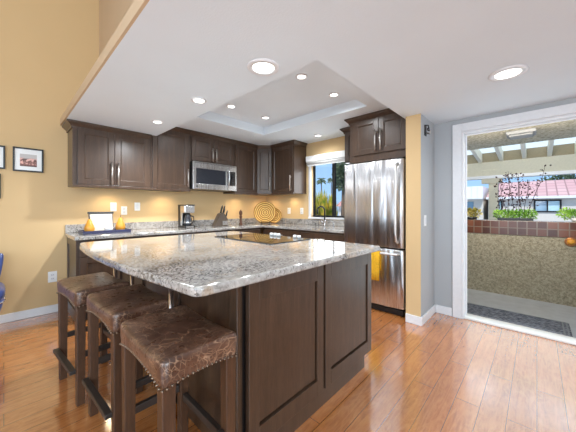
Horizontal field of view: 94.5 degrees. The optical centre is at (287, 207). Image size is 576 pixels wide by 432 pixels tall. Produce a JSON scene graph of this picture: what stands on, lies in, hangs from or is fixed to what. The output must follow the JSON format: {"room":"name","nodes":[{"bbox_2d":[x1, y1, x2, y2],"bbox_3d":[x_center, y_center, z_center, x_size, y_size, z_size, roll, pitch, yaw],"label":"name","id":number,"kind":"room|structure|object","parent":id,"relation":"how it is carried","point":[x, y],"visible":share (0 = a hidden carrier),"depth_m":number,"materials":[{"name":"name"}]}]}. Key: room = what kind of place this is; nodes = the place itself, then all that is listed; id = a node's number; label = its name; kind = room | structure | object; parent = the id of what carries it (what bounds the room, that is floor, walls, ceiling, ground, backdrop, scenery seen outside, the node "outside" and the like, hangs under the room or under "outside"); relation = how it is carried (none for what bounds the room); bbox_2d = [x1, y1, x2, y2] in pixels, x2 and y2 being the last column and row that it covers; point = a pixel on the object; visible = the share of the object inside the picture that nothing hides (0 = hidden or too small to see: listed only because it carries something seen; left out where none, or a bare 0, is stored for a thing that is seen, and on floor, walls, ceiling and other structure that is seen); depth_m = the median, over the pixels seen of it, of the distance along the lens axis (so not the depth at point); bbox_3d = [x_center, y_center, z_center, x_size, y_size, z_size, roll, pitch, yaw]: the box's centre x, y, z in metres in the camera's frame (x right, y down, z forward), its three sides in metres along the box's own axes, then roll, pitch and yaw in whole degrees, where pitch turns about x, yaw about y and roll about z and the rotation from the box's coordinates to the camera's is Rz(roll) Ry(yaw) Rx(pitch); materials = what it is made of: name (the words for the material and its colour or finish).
{"room":"kitchen","nodes":[
{"label":"kitchen","id":0,"kind":"room"},
{"bbox_2d":[99,0,133,55],"bbox_3d":[0.312,-2.120,0.941,7.430,2.120,0.120,0,0,43],"label":"wall","id":1,"kind":"structure","parent":0,"point":[111,12],"depth_m":3.09,"materials":[{"name":"beige paint"}]},
{"bbox_2d":[0,0,265,314],"bbox_3d":[-2.864,-0.980,3.071,0.120,4.400,7.170,0,0,43],"label":"wall","id":2,"kind":"structure","parent":0,"point":[48,48],"depth_m":3.06,"materials":[{"name":"beige paint"}]},
{"bbox_2d":[0,145,4,168],"bbox_3d":[-3.082,-0.535,2.731,0.025,0.245,0.245,0,0,43],"label":"picture frame","id":3,"kind":"object","parent":2,"relation":"attached to","point":[2,148],"visible":1,"depth_m":2.80,"materials":[{"name":"black plastic"}]},
{"bbox_2d":[13,146,43,172],"bbox_3d":[-2.877,-0.532,2.950,0.025,0.262,0.245,0,0,43],"label":"picture frame","id":4,"kind":"object","parent":2,"relation":"attached to","point":[24,159],"visible":1,"depth_m":2.95,"materials":[{"name":"black plastic"}]},
{"bbox_2d":[20,154,36,166],"bbox_3d":[-2.879,-0.527,2.951,0.002,0.135,0.135,0,0,43],"label":"print","id":5,"kind":"object","parent":4,"relation":"attached to","point":[26,160],"depth_m":2.95},
{"bbox_2d":[0,304,57,323],"bbox_3d":[-3.920,1.174,1.844,0.016,0.092,3.695,0,0,43],"label":"baseboard","id":6,"kind":"structure","parent":2,"relation":"attached to","point":[15,316],"depth_m":2.95,"materials":[{"name":"white wood"}]},
{"bbox_2d":[48,271,56,282],"bbox_3d":[-2.746,0.802,3.102,0.010,0.125,0.080,0,0,43],"label":"wall outlet","id":7,"kind":"object","parent":2,"relation":"attached to","point":[52,276],"visible":0.99,"depth_m":3.10,"materials":[{"name":"white plastic"}]},
{"bbox_2d":[60,0,148,125],"bbox_3d":[-0.031,-1.020,0.662,7.310,0.080,0.015,0,0,43],"label":"trim","id":8,"kind":"structure","parent":2,"relation":"attached to","point":[137,6],"depth_m":1.69,"materials":[{"name":"beige paint"}]},
{"bbox_2d":[62,119,151,189],"bbox_3d":[-2.249,-0.610,3.353,0.384,0.733,0.879,0,0,43],"label":"upper cabinet","id":9,"kind":"object","parent":2,"relation":"attached to","point":[99,156],"visible":1,"depth_m":3.21,"materials":[{"name":"brown wood"}]},
{"bbox_2d":[110,202,116,210],"bbox_3d":[-2.328,-0.015,3.549,0.010,0.116,0.072,0,0,43],"label":"wall outlet","id":10,"kind":"object","parent":2,"relation":"attached to","point":[113,206],"visible":1,"depth_m":3.54,"materials":[{"name":"white plastic"}]},
{"bbox_2d":[121,206,126,214],"bbox_3d":[-2.243,0.035,3.640,0.010,0.116,0.072,0,0,43],"label":"wall outlet","id":11,"kind":"object","parent":2,"relation":"attached to","point":[123,208],"visible":1,"depth_m":3.64,"materials":[{"name":"white plastic"}]},
{"bbox_2d":[134,202,139,210],"bbox_3d":[-2.130,-0.020,3.760,0.010,0.116,0.072,0,0,43],"label":"light switch","id":12,"kind":"object","parent":2,"relation":"attached to","point":[136,204],"visible":1,"depth_m":3.75,"materials":[{"name":"white plastic"}]},
{"bbox_2d":[149,127,191,191],"bbox_3d":[-1.777,-0.700,3.857,0.384,0.913,0.607,0,0,43],"label":"upper cabinet","id":13,"kind":"object","parent":2,"relation":"attached to","point":[169,150],"visible":0.82,"depth_m":3.78,"materials":[{"name":"brown wood"}]},
{"bbox_2d":[65,218,343,232],"bbox_3d":[-0.734,0.249,3.599,2.267,0.099,3.246,0,0,43],"label":"backsplash","id":14,"kind":"structure","parent":2,"relation":"attached to","point":[72,228],"depth_m":4.35,"materials":[{"name":"stone"}]},
{"bbox_2d":[190,130,235,165],"bbox_3d":[-1.298,-0.930,4.369,0.384,0.451,0.790,0,0,43],"label":"upper cabinet","id":15,"kind":"object","parent":2,"relation":"attached to","point":[208,148],"visible":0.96,"depth_m":4.22,"materials":[{"name":"brown wood"}]},
{"bbox_2d":[190,161,236,191],"bbox_3d":[-1.266,-0.492,4.338,0.473,0.415,0.780,0,0,43],"label":"microwave","id":16,"kind":"object","parent":15,"relation":"attached to","point":[204,176],"visible":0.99,"depth_m":4.18,"materials":[{"name":"silver metal"}]},
{"bbox_2d":[223,140,257,194],"bbox_3d":[-0.852,-0.700,4.849,0.379,0.913,0.517,0,0,43],"label":"upper cabinet","id":17,"kind":"object","parent":2,"relation":"attached to","point":[245,154],"visible":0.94,"depth_m":4.74,"materials":[{"name":"brown wood"}]},
{"bbox_2d":[257,145,272,195],"bbox_3d":[-0.443,-0.706,5.160,0.556,0.901,0.568,0,0,43],"label":"upper cabinet","id":18,"kind":"object","parent":2,"relation":"attached to","point":[264,152],"visible":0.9,"depth_m":4.94,"materials":[{"name":"brown wood"}]},
{"bbox_2d":[177,60,387,144],"bbox_3d":[-0.127,-1.190,3.647,3.090,0.280,2.350,0,0,43],"label":"ceiling","id":19,"kind":"structure","parent":0,"point":[299,110],"depth_m":3.42,"materials":[{"name":"white paint"}]},
{"bbox_2d":[227,104,235,107],"bbox_3d":[-0.712,-1.275,3.337,0.116,0.010,0.116,0,0,43],"label":"recessed light","id":20,"kind":"object","parent":19,"relation":"in","point":[228,105],"visible":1,"depth_m":3.33,"materials":[{"name":"white"}]},
{"bbox_2d":[295,73,306,79],"bbox_3d":[0.131,-1.275,2.583,0.116,0.010,0.116,0,0,43],"label":"recessed light","id":21,"kind":"object","parent":19,"relation":"in","point":[300,76],"visible":1,"depth_m":2.57,"materials":[{"name":"white"}]},
{"bbox_2d":[329,92,338,96],"bbox_3d":[0.517,-1.275,2.996,0.116,0.010,0.116,0,0,43],"label":"recessed light","id":22,"kind":"object","parent":19,"relation":"in","point":[333,94],"visible":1,"depth_m":2.98,"materials":[{"name":"white"}]},
{"bbox_2d":[0,308,575,431],"bbox_3d":[-0.244,1.260,0.434,7.550,0.080,6.900,0,0,43],"label":"floor","id":23,"kind":"structure","parent":0,"point":[447,373],"depth_m":1.82,"materials":[{"name":"laminate"}]},
{"bbox_2d":[0,253,5,310],"bbox_3d":[-2.849,0.830,2.281,0.568,0.780,0.588,0,0,43],"label":"dining chair","id":24,"kind":"object","parent":23,"relation":"on","point":[2,286],"visible":1,"depth_m":2.41,"materials":[{"name":"blue fabric"}]},
{"bbox_2d":[53,272,129,406],"bbox_3d":[-1.382,0.864,1.874,0.481,0.712,0.338,0,0,38],"label":"bar stool","id":25,"kind":"object","parent":23,"relation":"on","point":[76,289],"visible":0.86,"depth_m":1.76,"materials":[{"name":"brown leather"}]},
{"bbox_2d":[109,268,116,364],"bbox_3d":[-1.364,0.780,2.099,0.080,0.879,0.080,0,0,43],"label":"support post","id":26,"kind":"object","parent":23,"relation":"on","point":[114,270],"visible":0.03,"depth_m":2.09,"materials":[{"name":"silver metal"}]},
{"bbox_2d":[67,235,161,321],"bbox_3d":[-2.119,0.782,3.295,0.654,0.875,0.881,0,0,43],"label":"base cabinet","id":27,"kind":"object","parent":23,"relation":"on","point":[79,263],"visible":0.19,"depth_m":2.91,"materials":[{"name":"brown wood"}]},
{"bbox_2d":[82,284,168,431],"bbox_3d":[-0.924,0.864,1.536,0.481,0.712,0.338,0,0,40],"label":"bar stool","id":28,"kind":"object","parent":23,"relation":"on","point":[113,307],"visible":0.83,"depth_m":1.44,"materials":[{"name":"brown leather"}]},
{"bbox_2d":[130,275,133,284],"bbox_3d":[-1.065,0.780,1.819,0.080,0.879,0.080,0,0,43],"label":"support post","id":29,"kind":"object","parent":23,"relation":"on","point":[131,277],"visible":0.02,"depth_m":1.81,"materials":[{"name":"silver metal"}]},
{"bbox_2d":[169,289,173,307],"bbox_3d":[-0.612,0.780,1.395,0.080,0.879,0.080,0,0,43],"label":"support post","id":30,"kind":"object","parent":23,"relation":"on","point":[171,292],"visible":0.02,"depth_m":1.38,"materials":[{"name":"silver metal"}]},
{"bbox_2d":[119,305,236,431],"bbox_3d":[-0.487,0.864,1.140,0.481,0.712,0.338,0,0,43],"label":"bar stool","id":31,"kind":"object","parent":23,"relation":"on","point":[173,344],"visible":1,"depth_m":1.08,"materials":[{"name":"leather"}]},
{"bbox_2d":[162,231,216,235],"bbox_3d":[-1.543,0.782,3.910,0.654,0.875,0.800,0,0,43],"label":"base cabinet","id":32,"kind":"object","parent":23,"relation":"on","point":[206,231],"visible":0.02,"depth_m":3.69,"materials":[{"name":"brown wood"}]},
{"bbox_2d":[217,228,260,233],"bbox_3d":[-0.971,0.782,4.521,0.654,0.875,0.870,0,0,43],"label":"base cabinet","id":33,"kind":"object","parent":23,"relation":"on","point":[250,230],"visible":0.02,"depth_m":4.45,"materials":[{"name":"brown wood"}]},
{"bbox_2d":[118,253,370,431],"bbox_3d":[-0.453,0.781,2.314,1.915,0.878,1.328,0,0,43],"label":"kitchen island","id":34,"kind":"object","parent":23,"relation":"on","point":[302,336],"visible":0.47,"depth_m":1.46,"materials":[{"name":"brown wood"}]},
{"bbox_2d":[80,231,379,296],"bbox_3d":[-0.551,0.320,2.203,2.005,0.040,1.666,0,0,43],"label":"island countertop","id":35,"kind":"structure","parent":34,"relation":"on","point":[202,264],"depth_m":1.61,"materials":[{"name":"stone"}]},
{"bbox_2d":[215,233,309,244],"bbox_3d":[-0.272,0.283,2.651,0.856,0.034,0.516,0,0,43],"label":"cooktop","id":36,"kind":"object","parent":35,"relation":"in","point":[272,238],"visible":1,"depth_m":2.56,"materials":[{"name":"black glass"}]},
{"bbox_2d":[263,228,300,236],"bbox_3d":[0.071,0.782,4.605,0.860,0.875,0.668,0,0,43],"label":"base cabinet","id":37,"kind":"object","parent":23,"relation":"on","point":[283,232],"visible":0.11,"depth_m":4.35,"materials":[{"name":"brown wood"}]},
{"bbox_2d":[301,230,343,241],"bbox_3d":[0.677,0.782,4.038,0.795,0.875,0.668,0,0,43],"label":"base cabinet","id":38,"kind":"object","parent":23,"relation":"on","point":[329,236],"visible":0.12,"depth_m":3.79,"materials":[{"name":"brown wood"}]},
{"bbox_2d":[65,218,343,240],"bbox_3d":[-0.735,0.270,3.598,2.267,0.140,3.249,0,0,43],"label":"countertop","id":39,"kind":"structure","parent":38,"relation":"on","point":[158,227],"depth_m":3.94,"materials":[{"name":"stone"}]},
{"bbox_2d":[78,228,130,234],"bbox_3d":[-2.219,0.281,3.234,0.260,0.036,0.484,0,0,43],"label":"serving tray","id":40,"kind":"object","parent":39,"relation":"on","point":[82,232],"visible":0.88,"depth_m":3.12,"materials":[{"name":"blue paint"}]},
{"bbox_2d":[84,218,94,230],"bbox_3d":[-2.291,0.194,3.069,0.103,0.186,0.103,0,0,43],"label":"pear","id":41,"kind":"object","parent":40,"relation":"on","point":[89,226],"visible":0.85,"depth_m":3.04,"materials":[{"name":"yellow plant"}]},
{"bbox_2d":[87,212,113,230],"bbox_3d":[-2.270,0.167,3.242,0.106,0.239,0.266,0,0,43],"label":"book","id":42,"kind":"object","parent":40,"relation":"on","point":[100,220],"visible":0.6,"depth_m":3.25,"materials":[{"name":"white paper"}]},
{"bbox_2d":[115,216,125,229],"bbox_3d":[-2.105,0.187,3.341,0.111,0.200,0.111,0,0,-3],"label":"pear","id":43,"kind":"object","parent":40,"relation":"on","point":[120,224],"visible":0.84,"depth_m":3.31,"materials":[{"name":"yellow plant"}]},
{"bbox_2d":[178,205,194,227],"bbox_3d":[-1.542,0.124,4.039,0.236,0.350,0.166,0,0,43],"label":"coffee maker","id":44,"kind":"object","parent":39,"relation":"on","point":[184,217],"visible":1,"depth_m":3.98,"materials":[{"name":"silver plastic"}]},
{"bbox_2d":[212,213,227,225],"bbox_3d":[-1.135,0.188,4.434,0.112,0.224,0.248,0,0,43],"label":"knife block","id":45,"kind":"object","parent":39,"relation":"on","point":[221,219],"visible":0.92,"depth_m":4.40,"materials":[{"name":"brown wood"}]},
{"bbox_2d":[239,210,241,224],"bbox_3d":[-0.847,0.164,4.772,0.063,0.272,0.064,0,0,43],"label":"pepper mill","id":46,"kind":"object","parent":39,"relation":"on","point":[240,211],"visible":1,"depth_m":4.75,"materials":[{"name":"brown wood"}]},
{"bbox_2d":[254,201,275,222],"bbox_3d":[-0.445,0.083,5.122,0.430,0.422,0.113,0,0,-2],"label":"round tray","id":47,"kind":"object","parent":39,"relation":"on","point":[264,211],"visible":0.96,"depth_m":5.13,"materials":[{"name":"wicker"}]},
{"bbox_2d":[271,208,281,222],"bbox_3d":[-0.269,0.146,5.189,0.300,0.297,0.081,0,0,10],"label":"round tray","id":48,"kind":"object","parent":39,"relation":"on","point":[278,216],"visible":0.56,"depth_m":5.18,"materials":[{"name":"wicker"}]},
{"bbox_2d":[317,206,325,225],"bbox_3d":[0.555,0.131,4.407,0.160,0.338,0.055,0,0,16],"label":"faucet","id":49,"kind":"object","parent":39,"relation":"on","point":[324,220],"visible":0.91,"depth_m":4.38,"materials":[{"name":"silver metal"}]},
{"bbox_2d":[344,157,405,315],"bbox_3d":[1.219,0.316,3.433,0.758,1.784,0.782,0,0,43],"label":"refrigerator","id":50,"kind":"object","parent":23,"relation":"on","point":[374,192],"visible":0.65,"depth_m":3.10,"materials":[{"name":"metal"}]},
{"bbox_2d":[371,251,380,280],"bbox_3d":[1.010,0.666,3.103,0.137,0.338,0.061,0,0,43],"label":"towel","id":51,"kind":"object","parent":50,"relation":"hanging from","point":[375,256],"visible":0.59,"depth_m":3.07,"materials":[{"name":"yellow fabric"}]},
{"bbox_2d":[266,136,344,219],"bbox_3d":[0.775,-0.080,4.493,3.250,2.600,0.120,0,0,43],"label":"wall","id":52,"kind":"structure","parent":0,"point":[294,202],"depth_m":4.82,"materials":[{"name":"beige paint"}]},
{"bbox_2d":[270,140,306,194],"bbox_3d":[0.015,-0.700,4.847,0.611,0.913,0.396,0,0,43],"label":"upper cabinet","id":53,"kind":"object","parent":52,"relation":"attached to","point":[288,157],"visible":1,"depth_m":4.72,"materials":[{"name":"brown wood"}]},
{"bbox_2d":[306,150,344,166],"bbox_3d":[0.656,-0.823,4.447,0.870,0.175,0.075,0,0,43],"label":"roller shade","id":54,"kind":"object","parent":52,"relation":"attached to","point":[339,156],"visible":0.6,"depth_m":4.42,"materials":[{"name":"white fabric"}]},
{"bbox_2d":[308,163,349,219],"bbox_3d":[0.714,-0.355,4.509,0.860,1.090,0.120,0,0,43],"label":"window","id":55,"kind":"structure","parent":52,"relation":"attached to","point":[315,216],"depth_m":4.61,"materials":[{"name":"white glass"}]},
{"bbox_2d":[340,127,350,164],"bbox_3d":[0.989,-0.905,3.939,0.279,0.501,0.391,0,0,43],"label":"upper cabinet","id":56,"kind":"object","parent":52,"relation":"attached to","point":[346,131],"visible":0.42,"depth_m":3.84,"materials":[{"name":"brown wood"}]},
{"bbox_2d":[344,108,405,163],"bbox_3d":[1.259,-0.870,3.466,0.789,0.573,0.698,0,0,43],"label":"upper cabinet","id":57,"kind":"object","parent":52,"relation":"attached to","point":[380,135],"visible":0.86,"depth_m":3.21,"materials":[{"name":"brown wood"}]},
{"bbox_2d":[62,0,575,135],"bbox_3d":[1.044,-1.015,1.810,7.310,0.070,3.130,0,0,43],"label":"ceiling","id":58,"kind":"structure","parent":0,"point":[433,59],"depth_m":1.68,"materials":[{"name":"white paint"}]},
{"bbox_2d":[151,120,163,123],"bbox_3d":[-1.479,-0.975,3.015,0.124,0.010,0.124,0,0,43],"label":"recessed light","id":59,"kind":"object","parent":58,"relation":"in","point":[153,121],"visible":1,"depth_m":2.99,"materials":[{"name":"white"}]},
{"bbox_2d":[191,97,206,103],"bbox_3d":[-0.808,-0.975,2.414,0.136,0.010,0.136,0,0,43],"label":"recessed light","id":60,"kind":"object","parent":58,"relation":"in","point":[199,100],"visible":1,"depth_m":2.41,"materials":[{"name":"white"}]},
{"bbox_2d":[247,58,279,75],"bbox_3d":[-0.171,-0.975,1.851,0.224,0.010,0.224,0,0,43],"label":"recessed light","id":61,"kind":"object","parent":58,"relation":"in","point":[260,66],"visible":1,"depth_m":1.84,"materials":[{"name":"white plastic"}]},
{"bbox_2d":[488,65,528,80],"bbox_3d":[1.595,-0.975,1.931,0.230,0.010,0.230,0,0,43],"label":"recessed light","id":62,"kind":"object","parent":58,"relation":"in","point":[509,72],"visible":1,"depth_m":1.92,"materials":[{"name":"white plastic"}]},
{"bbox_2d":[406,114,433,316],"bbox_3d":[1.635,0.120,3.144,0.150,2.200,0.915,0,0,43],"label":"wall column","id":63,"kind":"structure","parent":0,"point":[419,147],"depth_m":2.83,"materials":[{"name":"beige paint"}]},
{"bbox_2d":[405,313,421,325],"bbox_3d":[1.323,1.174,2.799,0.166,0.092,0.016,0,0,43],"label":"baseboard","id":64,"kind":"structure","parent":63,"relation":"attached to","point":[409,318],"depth_m":2.79,"materials":[{"name":"white wood"}]},
{"bbox_2d":[424,125,430,135],"bbox_3d":[1.491,-0.833,2.854,0.066,0.116,0.062,0,0,4],"label":"wall hook","id":65,"kind":"object","parent":63,"relation":"attached to","point":[425,126],"visible":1,"depth_m":2.85,"materials":[{"name":"metal"}]},
{"bbox_2d":[421,304,435,325],"bbox_3d":[1.555,1.174,2.938,0.016,0.092,0.505,0,0,43],"label":"baseboard","id":66,"kind":"structure","parent":63,"relation":"attached to","point":[432,310],"depth_m":2.90,"materials":[{"name":"white wood"}]},
{"bbox_2d":[434,97,575,307],"bbox_3d":[3.296,0.120,1.750,4.180,2.200,0.140,0,0,43],"label":"wall","id":67,"kind":"structure","parent":0,"point":[442,132],"depth_m":3.06,"materials":[{"name":"grey paint"}]},
{"bbox_2d":[436,305,451,315],"bbox_3d":[1.788,1.174,3.054,0.164,0.092,0.016,0,0,43],"label":"baseboard","id":68,"kind":"structure","parent":67,"relation":"attached to","point":[440,309],"depth_m":3.05,"materials":[{"name":"white wood"}]},
{"bbox_2d":[452,103,575,318],"bbox_3d":[2.304,0.146,2.663,1.111,2.148,0.162,0,0,43],"label":"door frame","id":69,"kind":"structure","parent":67,"relation":"in","point":[460,132],"depth_m":2.93,"materials":[{"name":"white wood"}]},
{"bbox_2d":[464,313,575,344],"bbox_3d":[2.316,1.209,2.675,0.899,0.022,0.148,0,0,43],"label":"threshold","id":70,"kind":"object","parent":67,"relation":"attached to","point":[536,332],"depth_m":2.62,"materials":[{"name":"white plastic"}]},
{"bbox_2d":[467,233,575,306],"bbox_3d":[3.707,0.796,3.228,5.000,0.847,0.180,0,0,43],"label":"wall","id":71,"kind":"structure","parent":0,"point":[538,268],"depth_m":3.60,"materials":[{"name":"paint"}]},
{"bbox_2d":[467,219,575,237],"bbox_3d":[3.707,0.274,3.228,5.000,0.198,0.200,0,0,43],"label":"cap","id":72,"kind":"object","parent":71,"relation":"on","point":[561,229],"depth_m":3.58,"materials":[{"name":"brown tile"}]},
{"bbox_2d":[467,207,482,219],"bbox_3d":[2.809,0.077,4.088,0.312,0.197,0.199,0,0,43],"label":"potted shrub","id":73,"kind":"object","parent":72,"relation":"on","point":[472,213],"visible":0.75,"depth_m":4.04,"materials":[{"name":"green plant"}]},
{"bbox_2d":[492,165,551,220],"bbox_3d":[3.223,-0.201,3.690,0.627,0.756,0.176,0,0,43],"label":"planter","id":74,"kind":"object","parent":72,"relation":"on","point":[511,213],"visible":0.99,"depth_m":3.71,"materials":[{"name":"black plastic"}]},
{"bbox_2d":[556,207,575,221],"bbox_3d":[3.650,0.077,3.295,0.494,0.195,0.240,0,0,43],"label":"potted shrub","id":75,"kind":"object","parent":72,"relation":"on","point":[569,213],"visible":1,"depth_m":3.37,"materials":[{"name":"green plant"}]},
{"bbox_2d":[564,237,575,246],"bbox_3d":[3.487,0.420,3.276,0.116,0.116,0.052,0,0,43],"label":"wall lamp","id":76,"kind":"object","parent":71,"relation":"attached to","point":[571,242],"visible":1,"depth_m":3.27,"materials":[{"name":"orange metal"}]},
{"bbox_2d":[467,288,575,337],"bbox_3d":[3.382,1.229,2.589,4.600,0.022,1.198,0,0,43],"label":"floor","id":77,"kind":"structure","parent":0,"point":[563,313],"depth_m":3.29,"materials":[{"name":"concrete"}]},
{"bbox_2d":[467,303,572,336],"bbox_3d":[2.473,1.209,2.942,0.900,0.016,0.415,0,0,43],"label":"doormat","id":78,"kind":"object","parent":77,"relation":"on","point":[558,327],"visible":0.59,"depth_m":2.87,"materials":[{"name":"grey fabric"}]},
{"bbox_2d":[467,119,575,149],"bbox_3d":[3.759,-1.140,3.028,4.650,0.120,2.340,0,0,43],"label":"ceiling","id":79,"kind":"structure","parent":0,"point":[563,129],"depth_m":4.02,"materials":[{"name":"paint"}]},
{"bbox_2d":[506,127,536,139],"bbox_3d":[3.296,-1.042,3.763,0.320,0.074,0.300,0,0,43],"label":"ceiling light","id":80,"kind":"object","parent":79,"relation":"attached to","point":[530,132],"visible":1,"depth_m":3.69,"materials":[{"name":"white plastic"}]},
{"bbox_2d":[509,132,533,139],"bbox_3d":[3.296,-1.017,3.763,0.260,0.024,0.240,0,0,43],"label":"diffuser","id":81,"kind":"object","parent":80,"relation":"attached to","point":[512,135],"depth_m":3.71,"materials":[{"name":"white plastic"}]},
{"label":"outside","id":82,"kind":"structure","parent":0,"visible":0},
{"bbox_2d":[327,178,331,193],"bbox_3d":[6.614,-1.706,40.465,1.324,5.860,1.343,0,0,43],"label":"palm tree","id":83,"kind":"object","parent":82,"point":[328,179],"visible":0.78,"depth_m":40.37,"materials":[{"name":"green plant"}]},
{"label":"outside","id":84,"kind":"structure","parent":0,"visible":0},
{"bbox_3d":[5.644,1.280,17.736,44.000,0.080,26.390,0,0,43],"label":"ground","id":85,"kind":"structure","parent":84,"visible":0},
{"bbox_2d":[316,194,323,214],"bbox_3d":[0.665,0.393,6.373,0.423,1.661,0.426,0,0,-20],"label":"spiky plant","id":86,"kind":"object","parent":85,"relation":"on","point":[318,203],"visible":0.03,"depth_m":6.28,"materials":[{"name":"green plant"}]},
{"bbox_2d":[317,178,326,191],"bbox_3d":[4.655,-1.490,36.866,1.273,5.427,1.423,0,0,-28],"label":"palm tree","id":87,"kind":"object","parent":85,"relation":"on","point":[321,180],"visible":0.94,"depth_m":36.72,"materials":[{"name":"green plant"}]},
{"bbox_2d":[316,189,328,214],"bbox_3d":[0.913,0.351,7.102,0.541,1.742,0.513,0,0,43],"label":"spiky plant","id":88,"kind":"object","parent":85,"relation":"on","point":[324,192],"visible":0.14,"depth_m":6.93,"materials":[{"name":"green plant"}]},
{"bbox_2d":[324,193,337,215],"bbox_3d":[0.988,0.411,6.091,0.359,1.622,0.362,0,0,-2],"label":"spiky plant","id":89,"kind":"object","parent":85,"relation":"on","point":[328,212],"visible":0.11,"depth_m":6.04,"materials":[{"name":"green plant"}]},
{"bbox_2d":[336,201,340,215],"bbox_3d":[5.880,0.095,20.110,3.100,2.250,3.600,0,0,43],"label":"house","id":90,"kind":"structure","parent":85,"relation":"on","point":[339,203],"depth_m":19.94,"materials":[{"name":"beige paint"}]},
{"bbox_2d":[336,162,348,215],"bbox_3d":[2.705,-0.610,13.174,1.234,3.713,1.385,0,0,43],"label":"shade tree","id":91,"kind":"object","parent":85,"relation":"on","point":[339,166],"visible":0.48,"depth_m":12.93,"materials":[{"name":"green plant"}]},
{"bbox_2d":[467,186,488,219],"bbox_3d":[8.209,0.145,13.547,3.190,2.150,3.400,0,0,43],"label":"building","id":92,"kind":"structure","parent":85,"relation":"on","point":[476,195],"depth_m":11.59,"materials":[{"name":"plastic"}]},
{"bbox_2d":[467,137,575,219],"bbox_3d":[4.894,0.002,4.497,5.400,2.436,1.345,0,0,43],"label":"patio cover","id":93,"kind":"object","parent":85,"relation":"on","point":[527,159],"visible":0.63,"depth_m":5.23,"materials":[{"name":"beige paint"}]},
{"bbox_2d":[486,179,575,221],"bbox_3d":[13.531,0.010,9.517,9.850,2.420,4.810,0,0,43],"label":"house","id":94,"kind":"structure","parent":85,"relation":"on","point":[552,195],"depth_m":10.29,"materials":[{"name":"beige paint"}]},
{"bbox_2d":[537,174,575,180],"bbox_3d":[17.480,-0.652,16.345,2.747,3.797,3.978,0,0,-5],"label":"shade tree","id":95,"kind":"object","parent":85,"relation":"on","point":[554,177],"visible":0.2,"depth_m":16.59,"materials":[{"name":"green plant"}]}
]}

